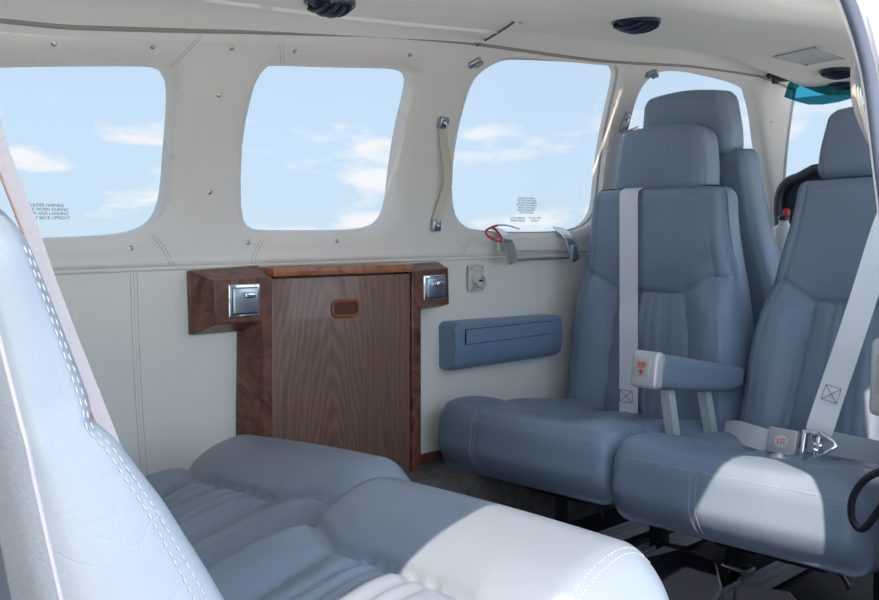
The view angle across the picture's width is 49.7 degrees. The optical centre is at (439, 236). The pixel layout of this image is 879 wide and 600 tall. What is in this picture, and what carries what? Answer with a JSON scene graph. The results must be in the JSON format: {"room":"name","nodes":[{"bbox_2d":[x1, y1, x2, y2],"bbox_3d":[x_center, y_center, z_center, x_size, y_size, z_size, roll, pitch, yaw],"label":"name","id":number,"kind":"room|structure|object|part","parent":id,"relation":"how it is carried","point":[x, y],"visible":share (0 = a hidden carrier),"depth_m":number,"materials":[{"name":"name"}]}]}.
{"room":"aircraft cabin","nodes":[
{"label":"aircraft cabin","id":0,"kind":"room"},
{"bbox_2d":[0,32,791,475],"bbox_3d":[0.068,0.095,2.168,3.070,1.190,0.225,0,0,-44],"label":"wall","id":1,"kind":"structure","parent":0,"point":[168,393],"depth_m":1.80,"materials":[{"name":"beige plastic"}]},
{"bbox_2d":[0,66,164,237],"bbox_3d":[-0.653,-0.143,1.526,0.116,0.349,0.540,0,0,43],"label":"window","id":2,"kind":"structure","parent":1,"relation":"in","point":[85,143],"depth_m":1.61,"materials":[{"name":"teal"}]},
{"bbox_2d":[187,262,448,471],"bbox_3d":[-0.214,0.300,1.954,0.638,0.490,0.092,0,0,-44],"label":"cabinet","id":3,"kind":"object","parent":1,"relation":"attached to","point":[332,361],"visible":0.87,"depth_m":1.91,"materials":[{"name":"brown wood"}]},
{"bbox_3d":[-0.361,0.118,1.767,0.057,0.051,0.008,0,0,-44],"label":"lid","id":4,"kind":"part","parent":3,"relation":"part of","materials":[{"name":"silver metal"}]},
{"bbox_3d":[-0.352,0.108,1.764,0.024,0.011,0.010,0,0,-44],"label":"knob","id":5,"kind":"part","parent":3,"relation":"part of","materials":[{"name":"silver metal"}]},
{"bbox_3d":[-0.203,0.296,1.955,0.358,0.434,0.030,0,0,-44],"label":"door","id":6,"kind":"part","parent":3,"relation":"part of","materials":[{"name":"brown wood"}]},
{"bbox_3d":[-0.192,0.146,1.943,0.075,0.038,0.007,0,0,-44],"label":"finger pull","id":7,"kind":"part","parent":3,"relation":"part of","materials":[{"name":"brown wood"}]},
{"bbox_3d":[-0.008,0.112,2.108,0.057,0.046,0.008,0,0,-44],"label":"lid","id":8,"kind":"part","parent":3,"relation":"part of","materials":[{"name":"silver metal"}]},
{"bbox_3d":[0.001,0.103,2.105,0.024,0.011,0.010,0,0,-44],"label":"knob","id":9,"kind":"part","parent":3,"relation":"part of","materials":[{"name":"silver metal"}]},
{"bbox_2d":[240,66,403,229],"bbox_3d":[-0.229,-0.184,1.950,0.451,0.409,0.127,0,0,-44],"label":"window","id":10,"kind":"structure","parent":1,"relation":"in","point":[316,146],"depth_m":1.96,"materials":[{"name":"teal"}]},
{"bbox_2d":[430,116,451,230],"bbox_3d":[0.010,-0.141,2.150,0.047,0.255,0.082,0,0,-16],"label":"strap","id":11,"kind":"object","parent":1,"relation":"attached to","point":[443,122],"visible":1,"depth_m":2.16,"materials":[{"name":"beige fabric"}]},
{"bbox_2d":[468,57,483,68],"bbox_3d":[0.080,-0.386,2.102,0.035,0.028,0.018,0,0,-23],"label":"coat hook","id":12,"kind":"object","parent":1,"relation":"attached to","point":[477,62],"visible":1,"depth_m":2.10,"materials":[{"name":"silver metal"}]},
{"bbox_2d":[468,265,485,290],"bbox_3d":[0.094,0.099,2.276,0.052,0.062,0.025,0,0,-44],"label":"latch plate","id":13,"kind":"object","parent":1,"relation":"attached to","point":[476,278],"visible":1,"depth_m":2.27,"materials":[{"name":"grey"}]},
{"bbox_2d":[439,314,561,370],"bbox_3d":[0.159,0.253,2.320,0.391,0.112,0.064,0,0,-44],"label":"armrest","id":14,"kind":"object","parent":1,"relation":"attached to","point":[467,343],"depth_m":2.27,"materials":[{"name":"blue leather"}]},
{"bbox_3d":[0.176,0.230,2.293,0.316,0.035,0.002,0,0,-44],"label":"lid","id":15,"kind":"part","parent":14,"relation":"part of","materials":[{"name":"blue leather"}]},
{"bbox_2d":[490,226,578,264],"bbox_3d":[0.244,0.019,2.404,0.303,0.096,0.094,0,0,-44],"label":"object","id":16,"kind":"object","parent":1,"relation":"attached to","point":[509,244],"depth_m":2.40,"materials":[{"name":"plastic"}]},
{"bbox_2d":[485,224,519,241],"bbox_3d":[0.160,-0.009,2.296,0.021,0.043,0.189,0,0,30],"label":"handle","id":17,"kind":"object","parent":16,"relation":"hanging from","point":[496,225],"visible":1,"depth_m":2.24,"materials":[{"name":"red"}]},
{"bbox_3d":[0.229,0.018,2.401,0.240,0.034,0.012,0,0,-44],"label":"sill plate","id":18,"kind":"part","parent":16,"relation":"part of","materials":[{"name":"beige plastic"}]},
{"bbox_2d":[452,58,617,232],"bbox_3d":[0.258,-0.224,2.389,0.644,0.471,0.172,0,0,-44],"label":"window","id":19,"kind":"structure","parent":1,"relation":"in","point":[528,132],"depth_m":2.41,"materials":[{"name":"teal"}]},
{"bbox_2d":[619,111,642,136],"bbox_3d":[0.524,-0.299,2.603,0.079,0.087,0.032,0,0,-31],"label":"anchor","id":20,"kind":"object","parent":1,"relation":"attached to","point":[623,129],"visible":0.67,"depth_m":2.59,"materials":[{"name":"silver metal"}]},
{"bbox_3d":[0.508,-0.313,2.594,0.032,0.058,0.027,0,0,-44],"label":"plate","id":21,"kind":"part","parent":20,"relation":"part of","materials":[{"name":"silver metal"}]},
{"bbox_2d":[645,69,658,78],"bbox_3d":[0.574,-0.440,2.565,0.040,0.028,0.021,0,0,-36],"label":"coat hook","id":22,"kind":"object","parent":1,"relation":"attached to","point":[653,74],"visible":1,"depth_m":2.56,"materials":[{"name":"grey metal"}]},
{"bbox_2d":[629,71,752,148],"bbox_3d":[0.810,-0.237,2.930,0.902,0.518,0.154,0,0,-44],"label":"window","id":23,"kind":"structure","parent":1,"relation":"in","point":[668,82],"depth_m":2.76,"materials":[{"name":"teal"}]},
{"bbox_2d":[783,100,793,179],"bbox_3d":[1.181,-0.225,3.228,0.018,0.553,0.062,0,0,-44],"label":"trim","id":24,"kind":"structure","parent":1,"relation":"attached to","point":[792,103],"depth_m":3.22,"materials":[{"name":"grey plastic"}]},
{"bbox_2d":[786,96,863,176],"bbox_3d":[1.684,-0.260,3.055,1.120,0.420,0.350,0,0,31],"label":"window","id":25,"kind":"structure","parent":1,"relation":"in","point":[809,122],"depth_m":3.21,"materials":[{"name":"clear glass"}]},
{"bbox_2d":[0,0,852,87],"bbox_3d":[0.448,-0.332,1.782,3.080,0.412,1.031,0,0,-44],"label":"ceiling","id":26,"kind":"structure","parent":0,"point":[740,39],"depth_m":1.78,"materials":[{"name":"grey plastic"}]},
{"bbox_2d":[304,0,355,17],"bbox_3d":[-0.167,-0.350,1.446,0.084,0.031,0.068,0,0,-44],"label":"ceiling vent","id":27,"kind":"object","parent":26,"relation":"in","point":[323,8],"visible":1,"depth_m":1.43,"materials":[{"name":"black plastic"}]},
{"bbox_2d":[611,17,660,33],"bbox_3d":[0.376,-0.405,1.819,0.100,0.031,0.090,0,0,-44],"label":"ceiling vent","id":28,"kind":"object","parent":26,"relation":"in","point":[634,25],"visible":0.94,"depth_m":1.80,"materials":[{"name":"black plastic"}]},
{"bbox_2d":[773,47,845,65],"bbox_3d":[0.966,-0.471,2.489,0.205,0.009,0.140,0,0,-44],"label":"ceiling vent","id":29,"kind":"object","parent":26,"relation":"in","point":[814,55],"visible":1,"depth_m":2.48,"materials":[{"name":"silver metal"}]},
{"bbox_2d":[766,73,862,104],"bbox_3d":[1.157,-0.465,2.868,0.080,0.120,0.331,0,0,-44],"label":"sun visor","id":30,"kind":"object","parent":26,"relation":"attached to","point":[819,95],"visible":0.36,"depth_m":2.92,"materials":[{"name":"teal plastic"}]},
{"bbox_3d":[1.078,-0.499,2.915,0.032,0.052,0.153,0,0,-44],"label":"pivot arm","id":31,"kind":"part","parent":30,"relation":"part of","materials":[{"name":"black plastic"}]},
{"bbox_3d":[1.193,-0.463,2.885,0.004,0.115,0.306,0,0,-44],"label":"visor panel","id":32,"kind":"part","parent":30,"relation":"part of","materials":[{"name":"teal plastic"}]},
{"bbox_2d":[819,67,850,79],"bbox_3d":[1.126,-0.461,2.684,0.116,0.031,0.096,0,0,-44],"label":"ceiling vent","id":33,"kind":"object","parent":26,"relation":"in","point":[833,73],"visible":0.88,"depth_m":2.66,"materials":[{"name":"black plastic"}]},
{"bbox_2d":[828,81,849,89],"bbox_3d":[1.215,-0.459,2.869,0.090,0.031,0.080,0,0,-44],"label":"ceiling vent","id":34,"kind":"object","parent":26,"relation":"in","point":[835,85],"visible":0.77,"depth_m":2.85,"materials":[{"name":"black plastic"}]},
{"bbox_2d":[405,450,872,599],"bbox_3d":[0.370,0.601,1.776,3.400,0.219,1.200,0,0,-44],"label":"floor","id":35,"kind":"structure","parent":0,"point":[809,584],"depth_m":2.06,"materials":[{"name":"carpet"}]},
{"bbox_2d":[145,435,409,567],"bbox_3d":[-0.429,0.337,1.229,0.777,0.717,0.474,0,0,-44],"label":"seat","id":36,"kind":"object","parent":35,"relation":"on","point":[242,490],"visible":0.34,"depth_m":1.30,"materials":[{"name":"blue leather"}]},
{"bbox_2d":[0,209,668,599],"bbox_3d":[-0.139,0.337,0.864,0.687,0.717,0.474,0,0,-44],"label":"seat","id":37,"kind":"object","parent":35,"relation":"on","point":[79,519],"visible":1,"depth_m":0.54,"materials":[{"name":"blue leather"}]},
{"bbox_2d":[0,119,120,444],"bbox_3d":[-0.240,0.041,0.602,0.104,0.260,0.004,0,0,-44],"label":"belt","id":38,"kind":"object","parent":37,"relation":"hanging from","point":[10,179],"visible":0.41,"depth_m":0.59,"materials":[{"name":"grey fabric"}]},
{"bbox_3d":[-0.301,0.215,0.708,0.238,0.475,0.474,0,0,-44],"label":"backrest","id":39,"kind":"part","parent":37,"relation":"part of","materials":[{"name":"grey leather"}]},
{"bbox_2d":[206,477,668,599],"bbox_3d":[-0.090,0.436,0.911,0.551,0.286,0.456,0,0,-44],"label":"cushion","id":40,"kind":"object","parent":37,"relation":"on","point":[384,538],"depth_m":0.97,"materials":[{"name":"blue leather"}]},
{"bbox_3d":[-0.050,0.502,2.139,2.400,0.022,0.012,0,0,-44],"label":"wood skirting","id":41,"kind":"part","parent":35,"relation":"part of","materials":[{"name":"brown wood"}]},
{"bbox_2d":[597,520,648,540],"bbox_3d":[0.348,0.672,2.101,0.580,0.017,0.045,0,0,-44],"label":"rail","id":42,"kind":"object","parent":35,"relation":"on","point":[623,531],"visible":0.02,"depth_m":2.17,"materials":[{"name":"silver metal"}]},
{"bbox_2d":[635,532,700,557],"bbox_3d":[0.431,0.672,2.015,0.580,0.017,0.045,0,0,-44],"label":"rail","id":43,"kind":"object","parent":35,"relation":"on","point":[676,538],"visible":0.06,"depth_m":2.06,"materials":[{"name":"silver metal"}]},
{"bbox_2d":[438,124,753,548],"bbox_3d":[0.368,0.209,2.155,0.646,0.970,0.482,0,0,-44],"label":"seat","id":44,"kind":"object","parent":43,"relation":"on","point":[694,299],"visible":0.79,"depth_m":2.20,"materials":[{"name":"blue leather"}]},
{"bbox_3d":[0.284,0.635,2.269,0.050,0.120,0.022,0,0,-44],"label":"leg","id":45,"kind":"part","parent":44,"relation":"part of","materials":[{"name":"black metal"}]},
{"bbox_2d":[438,396,724,504],"bbox_3d":[0.314,0.460,2.103,0.496,0.205,0.475,0,0,-44],"label":"cushion","id":46,"kind":"object","parent":44,"relation":"on","point":[567,449],"depth_m":1.95,"materials":[{"name":"blue leather"}]},
{"bbox_2d":[619,188,642,412],"bbox_3d":[0.472,0.175,2.255,0.113,0.597,0.227,0,0,-16],"label":"belt","id":47,"kind":"object","parent":44,"relation":"hanging from","point":[628,200],"visible":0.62,"depth_m":2.31,"materials":[{"name":"white fabric"}]},
{"bbox_3d":[0.478,0.635,2.068,0.050,0.120,0.022,0,0,-44],"label":"leg","id":48,"kind":"part","parent":44,"relation":"part of","materials":[{"name":"black metal"}]},
{"bbox_3d":[0.526,0.168,2.308,0.157,0.586,0.482,0,0,-44],"label":"backrest","id":49,"kind":"part","parent":44,"relation":"part of","materials":[{"name":"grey leather"}]},
{"bbox_2d":[643,533,714,549],"bbox_3d":[0.532,0.640,1.995,0.192,0.010,0.090,0,0,2],"label":"bar","id":50,"kind":"object","parent":43,"relation":"on","point":[707,542],"visible":0.77,"depth_m":1.97,"materials":[{"name":"black metal"}]},
{"bbox_2d":[643,90,780,331],"bbox_3d":[0.840,0.155,2.626,0.646,1.061,0.482,0,0,-44],"label":"seat","id":51,"kind":"object","parent":35,"relation":"on","point":[718,111],"visible":0.17,"depth_m":2.33,"materials":[{"name":"grey leather"}]},
{"bbox_3d":[0.682,0.068,2.472,0.157,0.586,0.482,0,0,-44],"label":"backrest","id":52,"kind":"part","parent":51,"relation":"part of","materials":[{"name":"grey leather"}]},
{"bbox_2d":[775,209,790,254],"bbox_3d":[0.968,0.029,2.669,0.050,0.216,0.050,0,0,-44],"label":"extinguisher","id":53,"kind":"object","parent":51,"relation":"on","point":[781,230],"visible":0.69,"depth_m":2.65,"materials":[{"name":"grey metal"}]},
{"bbox_2d":[647,550,794,599],"bbox_3d":[0.479,0.635,1.578,0.294,0.090,0.555,0,0,10],"label":"floor","id":54,"kind":"structure","parent":35,"relation":"on","point":[683,575],"depth_m":1.65,"materials":[{"name":"black carpet"}]},
{"bbox_2d":[612,104,878,599],"bbox_3d":[0.738,0.206,1.823,0.795,0.998,0.576,0,0,-44],"label":"seat","id":55,"kind":"object","parent":35,"relation":"on","point":[820,514],"visible":0.84,"depth_m":1.86,"materials":[{"name":"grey leather"}]},
{"bbox_3d":[0.465,0.353,1.915,0.043,0.104,0.020,0,0,-44],"label":"post","id":56,"kind":"part","parent":55,"relation":"part of","materials":[{"name":"grey paint"}]},
{"bbox_3d":[0.570,0.378,2.017,0.054,0.117,0.020,0,0,-44],"label":"post","id":57,"kind":"part","parent":55,"relation":"part of","materials":[{"name":"grey fabric"}]},
{"bbox_3d":[0.607,0.645,1.913,0.050,0.120,0.022,0,0,-44],"label":"leg","id":58,"kind":"part","parent":55,"relation":"part of","materials":[{"name":"black metal"}]},
{"bbox_2d":[612,432,878,576],"bbox_3d":[0.636,0.470,1.747,0.496,0.205,0.475,0,0,-44],"label":"cushion","id":59,"kind":"object","parent":55,"relation":"on","point":[717,488],"depth_m":1.57,"materials":[{"name":"blue leather"}]},
{"bbox_2d":[723,213,878,464],"bbox_3d":[0.707,0.170,1.863,0.372,0.537,0.202,0,0,35],"label":"belt","id":60,"kind":"object","parent":55,"relation":"on","point":[822,438],"visible":0.84,"depth_m":1.82,"materials":[{"name":"white fabric"}]},
{"bbox_3d":[0.690,0.393,1.772,0.023,0.063,0.038,0,0,-44],"label":"tongue frame","id":61,"kind":"part","parent":60,"relation":"part of","materials":[{"name":"silver metal"}]},
{"bbox_3d":[0.884,0.171,1.986,0.243,0.605,0.482,0,0,-44],"label":"backrest","id":62,"kind":"part","parent":55,"relation":"part of","materials":[{"name":"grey leather"}]},
{"bbox_3d":[0.801,0.645,1.712,0.050,0.120,0.022,0,0,-44],"label":"leg","id":63,"kind":"part","parent":55,"relation":"part of","materials":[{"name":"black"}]},
{"bbox_2d":[722,561,805,599],"bbox_3d":[0.591,0.672,1.821,0.620,0.017,0.045,0,0,-44],"label":"rail","id":64,"kind":"object","parent":35,"relation":"on","point":[775,573],"visible":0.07,"depth_m":1.87,"materials":[{"name":"silver metal"}]},
{"bbox_2d":[721,548,754,580],"bbox_3d":[0.594,0.593,1.876,0.100,0.140,0.072,0,0,-44],"label":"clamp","id":65,"kind":"object","parent":64,"relation":"attached to","point":[733,561],"visible":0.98,"depth_m":1.85,"materials":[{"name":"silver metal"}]},
{"bbox_3d":[0.584,0.643,1.851,0.030,0.008,0.050,0,0,-44],"label":"lever","id":66,"kind":"part","parent":65,"relation":"part of","materials":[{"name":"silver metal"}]},
{"bbox_2d":[773,164,822,224],"bbox_3d":[1.486,0.161,2.783,0.376,0.797,0.900,0,0,-44],"label":"panel","id":67,"kind":"object","parent":35,"relation":"on","point":[785,197],"visible":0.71,"depth_m":2.95,"materials":[{"name":"black plastic"}]},
{"bbox_2d":[804,568,850,589],"bbox_3d":[0.763,0.659,1.874,0.008,0.031,0.127,0,0,-19],"label":"frame","id":68,"kind":"object","parent":35,"relation":"attached to","point":[841,576],"visible":0.3,"depth_m":1.82,"materials":[{"name":"black metal"}]},
{"bbox_3d":[0.798,0.150,1.355,3.070,1.100,0.016,0,0,-44],"label":"wall","id":69,"kind":"structure","parent":0,"visible":0},
{"bbox_2d":[835,0,878,226],"bbox_3d":[0.531,-0.011,1.156,0.365,0.642,0.081,0,0,-44],"label":"door","id":70,"kind":"structure","parent":69,"relation":"in","point":[860,17],"depth_m":1.08,"materials":[{"name":"white plastic"}]}
]}

